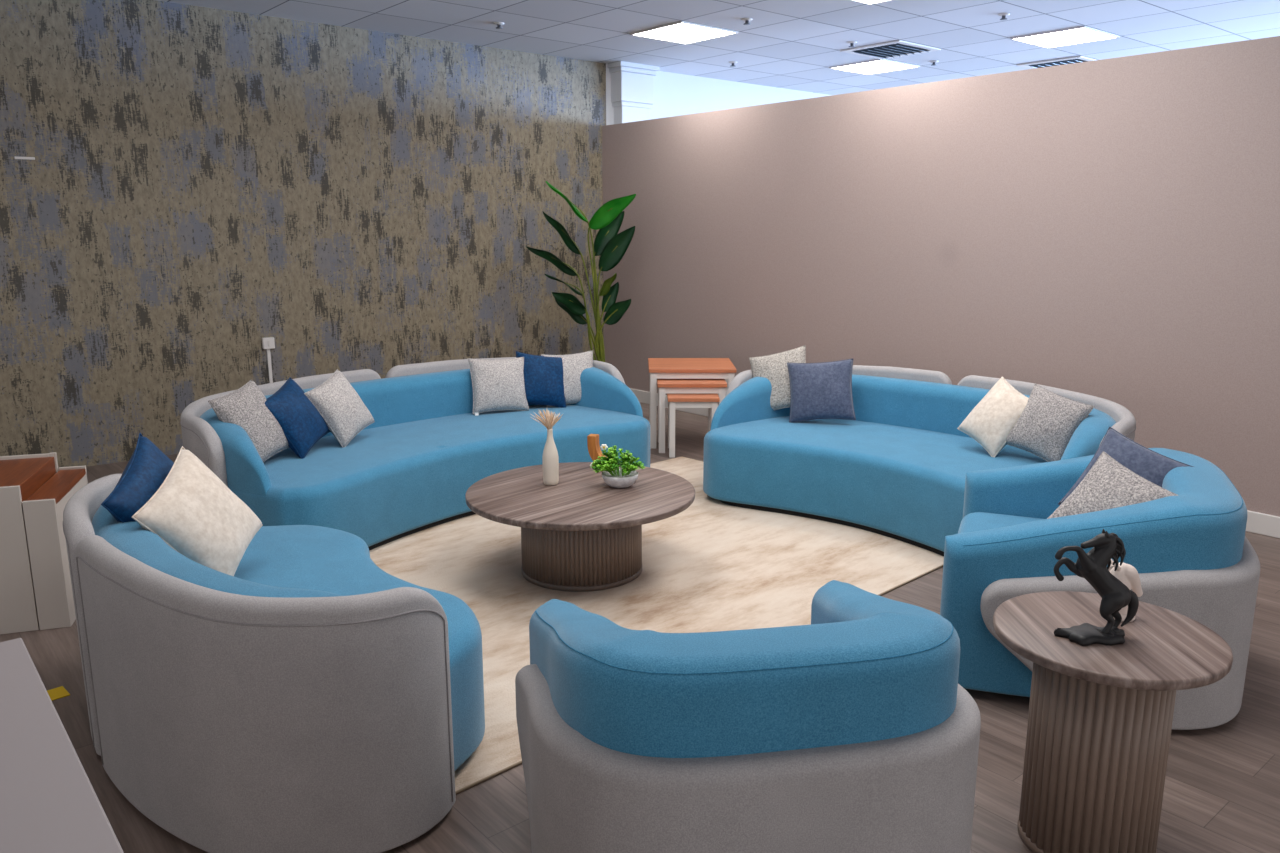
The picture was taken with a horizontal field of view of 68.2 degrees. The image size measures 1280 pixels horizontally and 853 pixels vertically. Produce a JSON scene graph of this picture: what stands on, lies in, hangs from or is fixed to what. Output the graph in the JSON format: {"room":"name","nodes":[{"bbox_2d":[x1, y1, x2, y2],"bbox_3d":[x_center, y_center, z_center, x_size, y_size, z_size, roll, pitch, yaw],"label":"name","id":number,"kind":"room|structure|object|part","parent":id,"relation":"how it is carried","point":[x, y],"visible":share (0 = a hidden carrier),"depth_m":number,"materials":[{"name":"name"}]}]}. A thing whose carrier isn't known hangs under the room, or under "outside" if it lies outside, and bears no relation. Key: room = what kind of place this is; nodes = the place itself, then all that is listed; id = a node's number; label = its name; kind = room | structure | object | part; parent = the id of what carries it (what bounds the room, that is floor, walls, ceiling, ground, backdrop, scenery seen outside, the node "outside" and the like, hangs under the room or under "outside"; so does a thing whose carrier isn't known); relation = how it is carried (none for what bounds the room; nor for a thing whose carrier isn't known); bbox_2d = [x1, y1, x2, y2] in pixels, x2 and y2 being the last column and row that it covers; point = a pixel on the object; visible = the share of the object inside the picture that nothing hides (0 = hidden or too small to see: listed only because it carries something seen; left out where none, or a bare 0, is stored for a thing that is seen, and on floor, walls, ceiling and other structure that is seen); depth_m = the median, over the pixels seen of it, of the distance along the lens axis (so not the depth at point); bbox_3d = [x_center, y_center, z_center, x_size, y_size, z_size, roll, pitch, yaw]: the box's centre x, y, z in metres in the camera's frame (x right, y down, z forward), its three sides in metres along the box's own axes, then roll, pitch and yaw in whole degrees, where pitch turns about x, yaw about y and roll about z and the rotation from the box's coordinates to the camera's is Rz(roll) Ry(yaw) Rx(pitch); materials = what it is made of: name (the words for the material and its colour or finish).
{"room":"store","nodes":[
{"label":"store","id":0,"kind":"room"},
{"bbox_2d":[0,0,830,467],"bbox_3d":[-2.457,-1.500,7.423,20.000,3.100,0.200,-10,15,-39],"label":"wall","id":1,"kind":"structure","parent":0,"point":[202,185],"depth_m":6.96,"materials":[{"name":"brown paper"}]},
{"bbox_2d":[14,156,34,159],"bbox_3d":[-3.903,-1.702,5.995,0.110,0.016,0.012,-10,15,-39],"label":"hook rail","id":2,"kind":"object","parent":1,"relation":"attached to","point":[15,157],"visible":1,"depth_m":6.00,"materials":[{"name":"white plastic"}]},
{"bbox_2d":[262,337,274,382],"bbox_3d":[-2.808,-0.332,7.205,0.086,0.693,0.041,-10,15,-39],"label":"wall socket","id":3,"kind":"object","parent":1,"relation":"attached to","point":[268,343],"visible":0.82,"depth_m":7.15,"materials":[{"name":"white plastic"}]},
{"bbox_3d":[-2.810,-0.630,7.145,0.086,0.086,0.035,-10,15,-39],"label":"plate","id":4,"kind":"part","parent":3,"relation":"part of","materials":[{"name":"white plastic"}]},
{"bbox_2d":[608,61,658,123],"bbox_3d":[-0.059,-1.861,9.148,0.470,3.100,0.195,-10,15,-39],"label":"pilaster","id":5,"kind":"object","parent":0,"point":[632,84],"visible":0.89,"depth_m":8.81,"materials":[{"name":"white paint"}]},
{"bbox_2d":[0,402,1279,852],"bbox_3d":[1.819,1.104,2.782,20.000,0.100,13.475,-10,15,-39],"label":"floor","id":6,"kind":"structure","parent":0,"point":[1221,794],"depth_m":2.85,"materials":[{"name":"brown wood"}]},
{"bbox_2d":[0,452,58,633],"bbox_3d":[-2.826,0.492,3.947,0.626,0.622,0.546,-4,12,-18],"label":"table","id":7,"kind":"object","parent":6,"relation":"on","point":[21,476],"visible":0.68,"depth_m":3.80,"materials":[{"name":"beige wood"}]},
{"bbox_3d":[-2.622,0.226,4.241,0.026,0.222,0.021,-4,12,-18],"label":"trim","id":8,"kind":"part","parent":7,"relation":"part of","materials":[{"name":"beige wood"}]},
{"bbox_2d":[22,466,87,629],"bbox_3d":[-2.476,0.503,4.063,0.112,0.553,0.545,-4,12,-18],"label":"table","id":9,"kind":"object","parent":6,"relation":"on","point":[43,510],"visible":0.77,"depth_m":3.83,"materials":[{"name":"beige wood"}]},
{"bbox_2d":[47,686,69,700],"bbox_3d":[-2.065,0.942,3.309,0.090,0.003,0.100,11,16,43],"label":"tape","id":10,"kind":"object","parent":6,"relation":"on","point":[59,692],"visible":0.57,"depth_m":3.32,"materials":[{"name":"yellow"}]},
{"bbox_2d":[0,638,123,852],"bbox_3d":[-1.282,1.014,1.135,1.203,0.750,1.535,-10,15,-39],"label":"countertop","id":11,"kind":"structure","parent":6,"relation":"on","point":[49,803],"depth_m":1.49,"materials":[{"name":"grey paint"}]},
{"bbox_2d":[63,474,484,852],"bbox_3d":[-1.225,0.601,3.100,1.043,0.755,1.872,-9,15,-38],"label":"curved sofa","id":12,"kind":"object","parent":6,"relation":"on","point":[312,697],"visible":0.89,"depth_m":2.41,"materials":[{"name":"grey fabric"}]},
{"bbox_2d":[101,433,173,522],"bbox_3d":[-1.596,0.282,3.175,0.225,0.492,0.496,-2,12,-10],"label":"cushion","id":13,"kind":"object","parent":12,"relation":"on","point":[148,467],"visible":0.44,"depth_m":3.05,"materials":[{"name":"blue fabric"}]},
{"bbox_2d":[132,446,261,575],"bbox_3d":[-1.441,0.313,3.119,0.230,0.454,0.488,0,12,1],"label":"cushion","id":14,"kind":"object","parent":12,"relation":"on","point":[193,511],"visible":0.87,"depth_m":3.05,"materials":[{"name":"beige fabric"}]},
{"bbox_3d":[-1.206,0.731,3.172,0.958,0.402,1.790,-9,15,-38],"label":"seat","id":15,"kind":"part","parent":12,"relation":"part of","materials":[{"name":"fabric"}]},
{"bbox_2d":[180,357,649,550],"bbox_3d":[-1.192,0.083,5.577,1.252,0.755,2.786,12,16,44],"label":"curved sofa","id":16,"kind":"object","parent":6,"relation":"on","point":[411,470],"visible":0.69,"depth_m":5.23,"materials":[{"name":"blue fabric"}]},
{"bbox_2d":[208,379,289,462],"bbox_3d":[-1.954,-0.011,4.770,0.223,0.413,0.377,3,12,15],"label":"cushion","id":17,"kind":"object","parent":16,"relation":"on","point":[245,407],"visible":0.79,"depth_m":4.71,"materials":[{"name":"grey fabric"}]},
{"bbox_2d":[265,377,330,458],"bbox_3d":[-1.816,-0.046,4.984,0.218,0.393,0.410,2,12,8],"label":"cushion","id":18,"kind":"object","parent":16,"relation":"on","point":[302,424],"visible":0.94,"depth_m":4.91,"materials":[{"name":"blue fabric"}]},
{"bbox_2d":[304,369,374,447],"bbox_3d":[-1.654,-0.101,5.230,0.220,0.400,0.390,2,12,10],"label":"cushion","id":19,"kind":"object","parent":16,"relation":"on","point":[341,407],"visible":0.98,"depth_m":5.15,"materials":[{"name":"grey fabric"}]},
{"bbox_3d":[-1.158,0.229,5.574,1.158,0.402,2.660,12,16,44],"label":"seat","id":20,"kind":"part","parent":16,"relation":"part of","materials":[{"name":"blue fabric"}]},
{"bbox_2d":[467,357,528,415],"bbox_3d":[-0.915,-0.267,6.128,0.381,0.362,0.188,-4,13,-20],"label":"cushion","id":21,"kind":"object","parent":16,"relation":"on","point":[497,384],"visible":1,"depth_m":6.06,"materials":[{"name":"white fabric"}]},
{"bbox_2d":[516,351,565,407],"bbox_3d":[-0.659,-0.311,6.289,0.389,0.377,0.195,-3,12,-13],"label":"cushion","id":22,"kind":"object","parent":16,"relation":"on","point":[543,376],"visible":0.81,"depth_m":6.24,"materials":[{"name":"blue fabric"}]},
{"bbox_2d":[541,350,592,406],"bbox_3d":[-0.472,-0.322,6.379,0.376,0.362,0.174,-4,12,-18],"label":"cushion","id":23,"kind":"object","parent":16,"relation":"on","point":[573,364],"visible":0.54,"depth_m":6.33,"materials":[{"name":"grey fabric"}]},
{"bbox_2d":[526,181,635,361],"bbox_3d":[-0.514,-1.109,8.243,0.958,1.998,0.325,0,12,-2],"label":"plant","id":24,"kind":"object","parent":6,"relation":"on","point":[611,246],"visible":0.88,"depth_m":8.21,"materials":[{"name":"green plant"}]},
{"bbox_2d":[369,456,943,794],"bbox_3d":[-0.188,0.652,4.677,3.630,0.009,2.430,-11,16,-42],"label":"area rug","id":25,"kind":"object","parent":6,"relation":"on","point":[713,565],"visible":0.18,"depth_m":4.42,"materials":[{"name":"beige carpet"}]},
{"bbox_2d":[465,462,694,591],"bbox_3d":[-0.276,0.488,4.473,1.070,0.395,1.070,10,16,41],"label":"coffee table","id":26,"kind":"object","parent":25,"relation":"on","point":[580,533],"visible":0.94,"depth_m":4.25,"materials":[{"name":"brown wood"}]},
{"bbox_2d":[542,429,558,485],"bbox_3d":[-0.426,0.143,4.497,0.077,0.270,0.077,-5,13,-22],"label":"bottle vase","id":27,"kind":"object","parent":26,"relation":"on","point":[550,459],"visible":1,"depth_m":4.47,"materials":[{"name":"beige ceramic"}]},
{"bbox_2d":[531,409,562,428],"bbox_3d":[-0.439,-0.020,4.458,0.153,0.136,0.141,-10,15,-39],"label":"dried grass","id":28,"kind":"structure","parent":27,"relation":"in","point":[548,422],"depth_m":4.45,"materials":[{"name":"brown plant"}]},
{"bbox_2d":[587,434,605,461],"bbox_3d":[-0.202,0.127,4.830,0.121,0.165,0.056,4,12,17],"label":"wooden ornament","id":29,"kind":"object","parent":26,"relation":"on","point":[593,445],"visible":0.61,"depth_m":4.81,"materials":[{"name":"brown wood"}]},
{"bbox_2d":[601,469,637,487],"bbox_3d":[-0.095,0.251,4.482,0.176,0.064,0.176,-10,15,-39],"label":"bowl","id":30,"kind":"object","parent":26,"relation":"on","point":[615,481],"visible":0.83,"depth_m":4.43,"materials":[{"name":"white ceramic"}]},
{"bbox_2d":[590,444,644,476],"bbox_3d":[-0.112,0.159,4.462,0.255,0.143,0.263,-10,15,-39],"label":"plant","id":31,"kind":"object","parent":30,"relation":"on","point":[610,463],"visible":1,"depth_m":4.44,"materials":[{"name":"green plant"}]},
{"bbox_3d":[-0.170,0.098,4.470,0.035,0.028,0.018,0,12,0],"label":"flower","id":32,"kind":"part","parent":31,"relation":"part of","materials":[{"name":"white plant"}]},
{"bbox_2d":[648,358,735,448],"bbox_3d":[0.384,-0.187,7.249,0.640,0.600,0.600,0,12,0],"label":"table","id":33,"kind":"object","parent":6,"relation":"on","point":[659,368],"visible":0.73,"depth_m":6.96,"materials":[{"name":"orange wood"}]},
{"bbox_3d":[0.099,-0.119,6.992,0.046,0.572,0.046,0,12,0],"label":"leg","id":34,"kind":"part","parent":33,"relation":"part of","materials":[{"name":"white paint"}]},
{"bbox_3d":[0.669,-0.119,6.992,0.046,0.572,0.046,0,12,0],"label":"leg","id":35,"kind":"part","parent":33,"relation":"part of","materials":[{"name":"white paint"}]},
{"bbox_2d":[657,379,726,452],"bbox_3d":[0.375,-0.097,7.027,0.500,0.515,0.420,0,12,0],"label":"table","id":36,"kind":"object","parent":6,"relation":"on","point":[718,386],"visible":0.69,"depth_m":6.80,"materials":[{"name":"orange wood"}]},
{"bbox_3d":[0.160,-0.119,7.202,0.046,0.487,0.046,0,12,0],"label":"leg","id":37,"kind":"part","parent":36,"relation":"part of","materials":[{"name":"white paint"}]},
{"bbox_3d":[0.160,-0.048,6.859,0.046,0.487,0.046,0,12,0],"label":"leg","id":38,"kind":"part","parent":36,"relation":"part of","materials":[{"name":"white paint"}]},
{"bbox_3d":[0.590,-0.048,6.859,0.046,0.487,0.046,0,12,0],"label":"leg","id":39,"kind":"part","parent":36,"relation":"part of","materials":[{"name":"white paint"}]},
{"bbox_2d":[667,393,719,457],"bbox_3d":[0.379,-0.024,6.873,0.365,0.435,0.360,0,12,0],"label":"table","id":40,"kind":"object","parent":6,"relation":"on","point":[710,401],"visible":0.77,"depth_m":6.69,"materials":[{"name":"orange wood"}]},
{"bbox_3d":[0.229,-0.041,7.020,0.042,0.407,0.042,0,12,0],"label":"leg","id":41,"kind":"part","parent":40,"relation":"part of","materials":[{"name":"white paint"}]},
{"bbox_3d":[0.229,0.020,6.732,0.042,0.407,0.042,0,12,0],"label":"leg","id":42,"kind":"part","parent":40,"relation":"part of","materials":[{"name":"white paint"}]},
{"bbox_3d":[0.528,-0.041,7.020,0.042,0.407,0.042,0,12,0],"label":"leg","id":43,"kind":"part","parent":40,"relation":"part of","materials":[{"name":"white paint"}]},
{"bbox_3d":[0.528,0.020,6.732,0.042,0.407,0.042,0,12,0],"label":"leg","id":44,"kind":"part","parent":40,"relation":"part of","materials":[{"name":"white paint"}]},
{"bbox_2d":[515,580,980,852],"bbox_3d":[0.252,0.757,2.389,1.097,0.740,0.934,-2,12,-10],"label":"armchair","id":45,"kind":"object","parent":6,"relation":"on","point":[854,729],"visible":1,"depth_m":1.96,"materials":[{"name":"blue"}]},
{"bbox_3d":[0.247,0.737,2.413,1.002,0.710,0.879,-2,12,-10],"label":"arm and roll","id":46,"kind":"part","parent":45,"relation":"part of","materials":[{"name":"blue fabric"}]},
{"bbox_2d":[703,365,1135,555],"bbox_3d":[1.482,0.134,5.335,2.356,0.755,1.232,12,16,44],"label":"curved sofa","id":47,"kind":"object","parent":6,"relation":"on","point":[897,470],"visible":0.62,"depth_m":5.30,"materials":[{"name":"blue fabric"}]},
{"bbox_2d":[749,345,805,409],"bbox_3d":[0.886,-0.287,5.981,0.469,0.456,0.195,6,13,25],"label":"cushion","id":48,"kind":"object","parent":47,"relation":"on","point":[773,367],"visible":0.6,"depth_m":5.92,"materials":[{"name":"grey fabric"}]},
{"bbox_2d":[787,359,855,422],"bbox_3d":[1.108,-0.216,5.786,0.439,0.398,0.195,3,12,14],"label":"cushion","id":49,"kind":"object","parent":47,"relation":"on","point":[823,390],"visible":1,"depth_m":5.73,"materials":[{"name":"fabric"}]},
{"bbox_3d":[1.447,0.280,5.330,2.230,0.402,1.135,12,16,44],"label":"seat","id":50,"kind":"part","parent":47,"relation":"part of","materials":[{"name":"blue fabric"}]},
{"bbox_2d":[957,377,1028,456],"bbox_3d":[1.893,-0.051,4.994,0.216,0.399,0.410,-6,13,-28],"label":"cushion","id":51,"kind":"object","parent":47,"relation":"on","point":[990,422],"visible":0.88,"depth_m":4.94,"materials":[{"name":"beige fabric"}]},
{"bbox_2d":[1006,383,1094,461],"bbox_3d":[2.070,-0.001,4.809,0.206,0.402,0.381,-9,15,-36],"label":"cushion","id":52,"kind":"object","parent":47,"relation":"on","point":[1044,429],"visible":0.88,"depth_m":4.75,"materials":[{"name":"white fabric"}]},
{"bbox_2d":[940,448,1259,729],"bbox_3d":[1.702,0.511,3.567,0.989,0.740,1.207,5,13,22],"label":"armchair","id":53,"kind":"object","parent":6,"relation":"on","point":[1191,553],"visible":0.59,"depth_m":3.12,"materials":[{"name":"blue fabric"}]},
{"bbox_3d":[1.619,0.639,3.629,0.800,0.405,0.740,5,13,22],"label":"seat","id":54,"kind":"part","parent":53,"relation":"part of","materials":[{"name":"blue fabric"}]},
{"bbox_2d":[1047,451,1178,518],"bbox_3d":[1.619,0.317,3.234,0.256,0.399,0.443,-8,14,-34],"label":"cushion","id":55,"kind":"object","parent":53,"relation":"on","point":[1108,484],"visible":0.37,"depth_m":3.23,"materials":[{"name":"grey fabric"}]},
{"bbox_2d":[1058,426,1193,504],"bbox_3d":[1.855,0.232,3.608,0.210,0.413,0.446,-11,16,-43],"label":"cushion","id":56,"kind":"object","parent":53,"relation":"on","point":[1153,466],"visible":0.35,"depth_m":3.57,"materials":[{"name":"fabric"}]},
{"bbox_2d":[993,591,1232,852],"bbox_3d":[1.189,0.813,2.465,0.546,0.600,0.546,0,12,-1],"label":"side table","id":57,"kind":"object","parent":6,"relation":"on","point":[1100,716],"visible":0.98,"depth_m":2.34,"materials":[{"name":"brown wood"}]},
{"bbox_2d":[1053,529,1138,645],"bbox_3d":[1.121,0.389,2.336,0.229,0.282,0.111,0,12,0],"label":"statuette","id":58,"kind":"object","parent":57,"relation":"on","point":[1092,566],"visible":1,"depth_m":2.31,"materials":[{"name":"black plastic"}]},
{"bbox_2d":[1108,559,1142,621],"bbox_3d":[1.263,0.432,2.473,0.088,0.175,0.074,9,15,36],"label":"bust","id":59,"kind":"object","parent":57,"relation":"on","point":[1127,574],"visible":0.42,"depth_m":2.45,"materials":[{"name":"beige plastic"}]},
{"bbox_2d":[158,0,1279,94],"bbox_3d":[1.819,-2.028,2.127,20.000,0.100,13.475,-10,15,-39],"label":"ceiling","id":60,"kind":"structure","parent":0,"point":[787,44],"depth_m":7.22,"materials":[{"name":"white tile"}]},
{"bbox_2d":[494,22,503,28],"bbox_3d":[-1.049,-2.983,7.034,0.080,0.038,0.080,-10,15,-39],"label":"sprinkler head","id":61,"kind":"object","parent":60,"relation":"attached to","point":[498,24],"visible":1,"depth_m":7.02},
{"bbox_2d":[630,21,738,43],"bbox_3d":[0.344,-3.067,7.370,0.600,0.012,0.600,-10,15,-39],"label":"recessed light","id":62,"kind":"object","parent":60,"relation":"in","point":[682,32],"visible":1,"depth_m":7.33,"materials":[{"name":"white paint"}]},
{"bbox_2d":[729,61,736,66],"bbox_3d":[0.853,-3.326,8.675,0.080,0.038,0.080,-10,15,-39],"label":"sprinkler head","id":63,"kind":"object","parent":60,"relation":"attached to","point":[730,62],"visible":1,"depth_m":8.66},
{"bbox_2d":[742,18,751,24],"bbox_3d":[0.781,-2.955,6.900,0.080,0.038,0.080,-10,15,-39],"label":"sprinkler head","id":64,"kind":"object","parent":60,"relation":"attached to","point":[746,20],"visible":1,"depth_m":6.88},
{"bbox_2d":[847,41,856,47],"bbox_3d":[1.737,-3.132,7.748,0.080,0.038,0.080,-10,15,-39],"label":"sprinkler head","id":65,"kind":"object","parent":60,"relation":"attached to","point":[851,43],"visible":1,"depth_m":7.73},
{"bbox_2d":[851,0,890,4],"bbox_3d":[1.523,-2.780,6.000,0.600,0.012,0.600,-10,15,-39],"label":"recessed light","id":66,"kind":"object","parent":60,"relation":"in","point":[868,2],"visible":1,"depth_m":6.33,"materials":[{"name":"white paint"}]},
{"bbox_2d":[858,0,883,2],"bbox_3d":[1.523,-2.782,5.999,0.570,0.006,0.570,-10,15,-39],"label":"diffuser","id":67,"kind":"object","parent":66,"relation":"attached to","point":[860,1],"depth_m":6.34,"materials":[{"name":"white plastic"}]},
{"bbox_2d":[829,59,919,74],"bbox_3d":[2.210,-3.388,8.908,0.600,0.012,0.600,-10,15,-39],"label":"recessed light","id":68,"kind":"object","parent":60,"relation":"in","point":[876,66],"visible":0.99,"depth_m":8.87,"materials":[{"name":"white paint"}]},
{"bbox_2d":[840,40,940,59],"bbox_3d":[2.137,-3.205,8.069,0.600,0.026,0.600,-10,15,-39],"label":"ceiling vent","id":69,"kind":"object","parent":60,"relation":"in","point":[897,48],"visible":1,"depth_m":8.02,"materials":[{"name":"white metal"}]},
{"bbox_2d":[929,60,938,65],"bbox_3d":[2.682,-3.315,8.624,0.080,0.038,0.080,-10,15,-39],"label":"sprinkler head","id":70,"kind":"object","parent":60,"relation":"attached to","point":[933,62],"visible":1,"depth_m":8.61},
{"bbox_2d":[998,13,1009,19],"bbox_3d":[2.594,-2.921,6.739,0.080,0.038,0.080,-10,15,-39],"label":"sprinkler head","id":71,"kind":"object","parent":60,"relation":"attached to","point":[1003,15],"visible":1,"depth_m":6.73},
{"bbox_3d":[2.594,-2.934,6.737,0.080,0.012,0.080,-10,15,-39],"label":"plate","id":72,"kind":"part","parent":71,"relation":"part of","materials":[{"name":"white paint"}]},
{"bbox_2d":[1017,56,1095,68],"bbox_3d":[3.929,-3.351,8.766,0.600,0.026,0.600,-10,15,-39],"label":"ceiling vent","id":73,"kind":"object","parent":60,"relation":"in","point":[1076,59],"visible":0.54,"depth_m":8.63,"materials":[{"name":"white metal"}]},
{"bbox_2d":[1010,26,1119,47],"bbox_3d":[3.389,-3.102,7.538,0.600,0.012,0.600,-10,15,-39],"label":"recessed light","id":74,"kind":"object","parent":60,"relation":"in","point":[1082,34],"visible":1,"depth_m":7.53,"materials":[{"name":"white paint"}]},
{"bbox_2d":[602,36,1279,516],"bbox_3d":[2.510,-0.883,5.833,0.100,2.542,8.775,-10,15,-39],"label":"wall","id":75,"kind":"structure","parent":0,"point":[1109,229],"depth_m":5.95,"materials":[{"name":"beige paint"}]},
{"bbox_2d":[630,388,1279,537],"bbox_3d":[2.466,0.312,6.045,0.016,0.115,8.775,-10,15,-39],"label":"baseboard","id":76,"kind":"structure","parent":75,"relation":"attached to","point":[1258,523],"depth_m":5.07,"materials":[{"name":"white paint"}]}
]}

